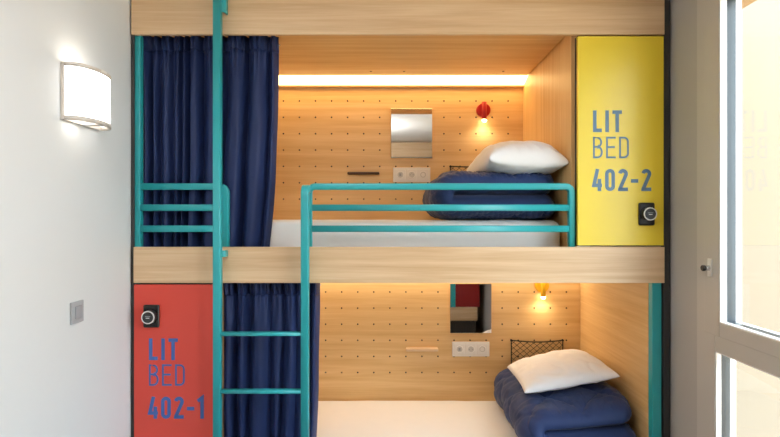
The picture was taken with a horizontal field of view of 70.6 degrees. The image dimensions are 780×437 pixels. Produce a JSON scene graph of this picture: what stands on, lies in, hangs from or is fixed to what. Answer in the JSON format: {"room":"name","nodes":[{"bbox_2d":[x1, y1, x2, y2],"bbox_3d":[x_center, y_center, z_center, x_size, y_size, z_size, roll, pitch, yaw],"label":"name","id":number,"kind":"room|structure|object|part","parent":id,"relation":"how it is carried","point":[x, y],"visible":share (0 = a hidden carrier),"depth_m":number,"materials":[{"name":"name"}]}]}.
{"room":"dormitory","nodes":[
{"label":"dormitory","id":0,"kind":"room"},
{"bbox_2d":[0,0,143,436],"bbox_3d":[-1.276,0.268,1.040,0.120,2.685,5.180,0,0,0],"label":"wall","id":1,"kind":"structure","parent":0,"point":[65,186],"depth_m":2.03,"materials":[{"name":"white paint"}]},
{"bbox_2d":[70,300,83,324],"bbox_3d":[-1.210,0.362,2.132,0.013,0.084,0.084,0,0,0],"label":"light switch","id":2,"kind":"object","parent":1,"relation":"attached to","point":[77,307],"visible":1,"depth_m":2.12,"materials":[{"name":"grey plastic"}]},
{"bbox_2d":[60,62,110,130],"bbox_3d":[-1.169,-0.473,2.164,0.094,0.216,0.266,0,0,0],"label":"wall lamp","id":3,"kind":"object","parent":1,"relation":"attached to","point":[85,90],"visible":1,"depth_m":2.08,"materials":[{"name":"glass"}]},
{"bbox_2d":[590,0,696,436],"bbox_3d":[1.378,0.268,1.040,0.120,2.685,5.180,0,0,0],"label":"wall","id":4,"kind":"structure","parent":0,"point":[683,13],"depth_m":2.48,"materials":[{"name":"grey paint"}]},
{"bbox_2d":[697,0,779,436],"bbox_3d":[1.335,0.160,1.414,0.125,2.340,1.888,0,0,0],"label":"window","id":5,"kind":"structure","parent":4,"relation":"in","point":[723,339],"depth_m":2.22,"materials":[{"name":"white plastic"}]},
{"bbox_3d":[1.288,0.202,2.250,0.030,0.024,0.024,0,0,0],"label":"lock knob","id":6,"kind":"part","parent":5,"relation":"part of","materials":[{"name":"metal"}]},
{"bbox_2d":[736,0,779,436],"bbox_3d":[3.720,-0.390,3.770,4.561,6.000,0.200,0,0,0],"label":"window pane","id":7,"kind":"structure","parent":0,"point":[757,391],"depth_m":3.67,"materials":[{"name":"glass"}]},
{"bbox_2d":[742,0,755,8],"bbox_3d":[1.720,-1.265,3.045,0.561,0.150,1.249,0,0,0],"label":"roof overhang","id":8,"kind":"object","parent":7,"relation":"attached to","point":[745,3],"depth_m":3.04,"materials":[{"name":"beige wood"}]},
{"bbox_3d":[0.051,1.660,1.040,2.774,0.100,5.380,0,0,0],"label":"floor","id":9,"kind":"structure","parent":0,"visible":0},
{"bbox_2d":[134,283,212,436],"bbox_3d":[-1.011,0.948,3.043,0.371,1.285,1.034,0,0,0],"label":"locker","id":10,"kind":"object","parent":9,"relation":"on","point":[173,322],"visible":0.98,"depth_m":2.57,"materials":[{"name":"red laminate"}]},
{"bbox_3d":[-1.112,0.455,2.544,0.062,0.062,0.036,0,0,0],"label":"knob","id":11,"kind":"part","parent":10,"relation":"part of","materials":[{"name":"metal"}]},
{"bbox_2d":[131,0,669,436],"bbox_3d":[-0.107,0.269,3.080,2.841,2.683,1.020,0,0,0],"label":"bunk bed","id":12,"kind":"object","parent":9,"relation":"on","point":[610,304],"depth_m":2.99,"materials":[{"name":"brown wood"}]},
{"bbox_3d":[-1.194,-0.278,2.613,0.034,1.175,0.034,0,0,0],"label":"post","id":13,"kind":"part","parent":12,"relation":"part of","materials":[{"name":"teal metal"}]},
{"bbox_2d":[140,183,229,246],"bbox_3d":[-0.969,0.022,2.610,0.416,0.376,0.031,0,0,0],"label":"guard rail","id":14,"kind":"object","parent":12,"relation":"on","point":[143,186],"visible":0.77,"depth_m":2.59,"materials":[{"name":"teal metal"}]},
{"bbox_2d":[142,36,279,246],"bbox_3d":[-0.876,-0.338,2.679,0.669,1.097,0.097,0,0,0],"label":"curtain","id":15,"kind":"object","parent":12,"relation":"hanging from","point":[177,70],"visible":0.77,"depth_m":2.67,"materials":[{"name":"blue fabric"}]},
{"bbox_3d":[-0.820,0.877,3.119,0.020,1.146,0.899,0,0,0],"label":"panel","id":16,"kind":"part","parent":12,"relation":"part of","materials":[{"name":"teal metal"}]},
{"bbox_2d":[213,0,310,436],"bbox_3d":[-0.590,0.278,2.551,0.438,2.665,0.088,0,0,0],"label":"ladder","id":17,"kind":"object","parent":12,"relation":"attached to","point":[219,6],"visible":1,"depth_m":2.51,"materials":[{"name":"teal metal"}]},
{"bbox_2d":[223,283,320,436],"bbox_3d":[-0.573,0.852,2.648,0.473,1.117,0.090,0,0,0],"label":"curtain","id":18,"kind":"object","parent":12,"relation":"hanging from","point":[249,361],"visible":0.8,"depth_m":2.64,"materials":[{"name":"blue fabric"}]},
{"bbox_3d":[-0.168,-0.901,3.010,2.045,0.022,0.829,0,0,0],"label":"ceiling panel","id":19,"kind":"part","parent":12,"relation":"part of","materials":[{"name":"brown wood"}]},
{"bbox_2d":[347,172,378,174],"bbox_3d":[-0.171,-0.291,3.547,0.206,0.015,0.044,0,0,0],"label":"wooden ledge","id":20,"kind":"object","parent":12,"relation":"attached to","point":[348,173],"visible":1,"depth_m":3.52,"materials":[{"name":"brown wood"}]},
{"bbox_3d":[-0.323,-0.293,3.580,2.410,1.126,0.020,0,0,0],"label":"panel","id":21,"kind":"part","parent":12,"relation":"part of","materials":[{"name":"brown wood"}]},
{"bbox_3d":[-0.160,-0.880,3.488,2.040,0.044,0.112,0,0,0],"label":"light strip","id":22,"kind":"part","parent":12,"relation":"part of","materials":[{"name":"white plastic"}]},
{"bbox_2d":[390,108,432,158],"bbox_3d":[0.140,-0.550,3.562,0.274,0.327,0.014,0,0,0],"label":"mirror","id":23,"kind":"object","parent":12,"relation":"attached to","point":[411,129],"visible":1,"depth_m":3.56,"materials":[{"name":"white mirror"}]},
{"bbox_2d":[393,168,429,181],"bbox_3d":[0.139,-0.281,3.562,0.232,0.084,0.016,0,0,0],"label":"power socket","id":24,"kind":"object","parent":12,"relation":"attached to","point":[399,174],"visible":1,"depth_m":3.55,"materials":[{"name":"white plastic"}]},
{"bbox_2d":[397,171,403,177],"bbox_3d":[0.066,-0.282,3.557,0.046,0.046,0.004,0,0,0],"label":"socket","id":25,"kind":"object","parent":24,"relation":"attached to","point":[400,174],"depth_m":3.56,"materials":[{"name":"white plastic"}]},
{"bbox_2d":[408,171,414,177],"bbox_3d":[0.140,-0.282,3.557,0.046,0.046,0.005,0,0,0],"label":"socket","id":26,"kind":"object","parent":24,"relation":"attached to","point":[411,174],"depth_m":3.56,"materials":[{"name":"white plastic"}]},
{"bbox_2d":[420,171,426,177],"bbox_3d":[0.214,-0.282,3.557,0.046,0.046,0.004,0,0,0],"label":"socket","id":27,"kind":"object","parent":24,"relation":"attached to","point":[423,174],"depth_m":3.56,"materials":[{"name":"white plastic"}]},
{"bbox_2d":[270,220,559,246],"bbox_3d":[-0.148,0.109,3.139,2.003,0.206,0.832,0,0,0],"label":"mattress","id":28,"kind":"object","parent":12,"relation":"on","point":[284,233],"visible":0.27,"depth_m":2.73,"materials":[{"name":"white fabric"}]},
{"bbox_2d":[422,170,554,219],"bbox_3d":[0.524,-0.125,3.100,0.657,0.265,0.800,0,0,0],"label":"duvet","id":29,"kind":"object","parent":28,"relation":"on","point":[430,196],"visible":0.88,"depth_m":2.74,"materials":[{"name":"blue fabric"}]},
{"bbox_2d":[467,141,568,174],"bbox_3d":[0.664,-0.317,3.010,0.386,0.232,0.720,0,0,-1],"label":"pillow","id":30,"kind":"object","parent":29,"relation":"on","point":[508,157],"visible":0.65,"depth_m":2.69,"materials":[{"name":"white fabric"}]},
{"bbox_2d":[317,401,517,436],"bbox_3d":[0.211,1.266,3.127,2.022,0.211,0.857,0,0,0],"label":"mattress","id":31,"kind":"object","parent":12,"relation":"on","point":[335,418],"visible":0.43,"depth_m":3.19,"materials":[{"name":"white fabric"}]},
{"bbox_2d":[494,368,636,436],"bbox_3d":[0.927,1.022,3.070,0.607,0.285,0.900,0,0,0],"label":"duvet","id":32,"kind":"object","parent":31,"relation":"on","point":[599,409],"visible":0.73,"depth_m":2.73,"materials":[{"name":"blue fabric"}]},
{"bbox_2d":[507,349,619,392],"bbox_3d":[0.955,0.853,3.135,0.483,0.189,0.614,0,0,4],"label":"pillow","id":33,"kind":"object","parent":32,"relation":"on","point":[557,369],"visible":1,"depth_m":2.93,"materials":[{"name":"white fabric"}]},
{"bbox_2d":[406,347,437,351],"bbox_3d":[0.206,0.843,3.547,0.207,0.021,0.044,0,0,0],"label":"wooden ledge","id":34,"kind":"object","parent":12,"relation":"attached to","point":[408,349],"visible":1,"depth_m":3.53,"materials":[{"name":"brown wood"}]},
{"bbox_2d":[309,183,574,246],"bbox_3d":[0.237,0.022,2.610,1.274,0.376,0.031,0,0,0],"label":"guard rail","id":35,"kind":"object","parent":12,"relation":"on","point":[569,207],"visible":0.84,"depth_m":2.59,"materials":[{"name":"teal metal"}]},
{"bbox_3d":[-0.001,0.857,3.580,2.507,1.106,0.020,0,0,0],"label":"panel","id":36,"kind":"part","parent":12,"relation":"part of","materials":[{"name":"brown wood"}]},
{"bbox_2d":[449,165,468,170],"bbox_3d":[0.556,-0.252,3.552,0.345,0.183,0.035,0,0,0],"label":"pocket","id":37,"kind":"object","parent":12,"relation":"attached to","point":[450,166],"visible":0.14,"depth_m":3.55,"materials":[{"name":"black fabric"}]},
{"bbox_2d":[449,283,491,333],"bbox_3d":[0.522,0.580,3.562,0.274,0.327,0.014,0,0,0],"label":"mirror","id":38,"kind":"object","parent":12,"relation":"attached to","point":[470,304],"visible":0.86,"depth_m":3.56,"materials":[{"name":"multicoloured mirror"}]},
{"bbox_2d":[452,342,488,355],"bbox_3d":[0.519,0.842,3.562,0.232,0.084,0.016,0,0,0],"label":"power socket","id":39,"kind":"object","parent":12,"relation":"attached to","point":[458,348],"visible":1,"depth_m":3.55,"materials":[{"name":"white plastic"}]},
{"bbox_2d":[456,346,462,352],"bbox_3d":[0.449,0.845,3.557,0.046,0.046,0.004,0,0,0],"label":"socket","id":40,"kind":"object","parent":39,"relation":"attached to","point":[459,349],"depth_m":3.56,"materials":[{"name":"white plastic"}]},
{"bbox_2d":[467,346,473,352],"bbox_3d":[0.522,0.845,3.557,0.046,0.046,0.005,0,0,0],"label":"socket","id":41,"kind":"object","parent":39,"relation":"attached to","point":[470,349],"depth_m":3.56,"materials":[{"name":"white plastic"}]},
{"bbox_2d":[479,346,485,352],"bbox_3d":[0.596,0.845,3.557,0.046,0.046,0.004,0,0,0],"label":"socket","id":42,"kind":"object","parent":39,"relation":"attached to","point":[482,349],"depth_m":3.56,"materials":[{"name":"white plastic"}]},
{"bbox_2d":[476,102,490,121],"bbox_3d":[0.603,-0.681,3.539,0.092,0.129,0.060,0,0,0],"label":"reading lamp","id":43,"kind":"object","parent":12,"relation":"attached to","point":[483,110],"visible":1,"depth_m":3.52,"materials":[{"name":"red metal"}]},
{"bbox_2d":[510,339,563,363],"bbox_3d":[0.950,0.872,3.552,0.345,0.183,0.035,0,0,0],"label":"pocket","id":44,"kind":"object","parent":12,"relation":"attached to","point":[511,340],"visible":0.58,"depth_m":3.55,"materials":[{"name":"black fabric"}]},
{"bbox_2d":[534,283,548,298],"bbox_3d":[0.981,0.451,3.539,0.092,0.129,0.060,0,0,0],"label":"reading lamp","id":45,"kind":"object","parent":12,"relation":"attached to","point":[542,288],"visible":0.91,"depth_m":3.52,"materials":[{"name":"yellow metal"}]},
{"bbox_3d":[0.876,-0.355,3.095,0.028,1.130,0.947,0,0,0],"label":"panel","id":46,"kind":"part","parent":12,"relation":"part of","materials":[{"name":"brown wood"}]},
{"bbox_3d":[1.245,0.877,3.100,0.026,1.146,0.937,0,0,0],"label":"panel","id":47,"kind":"part","parent":12,"relation":"part of","materials":[{"name":"brown wood"}]},
{"bbox_2d":[575,36,663,245],"bbox_3d":[1.078,-0.363,3.043,0.401,0.985,1.034,0,0,0],"label":"locker","id":48,"kind":"object","parent":12,"relation":"attached to","point":[619,80],"visible":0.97,"depth_m":2.57,"materials":[{"name":"yellow laminate"}]},
{"bbox_3d":[1.195,-0.021,2.544,0.062,0.062,0.036,0,0,0],"label":"knob","id":49,"kind":"part","parent":48,"relation":"part of","materials":[{"name":"metal"}]},
{"bbox_3d":[1.255,0.954,2.610,0.044,1.312,0.040,0,0,0],"label":"post","id":50,"kind":"part","parent":12,"relation":"part of","materials":[{"name":"teal metal"}]}
]}

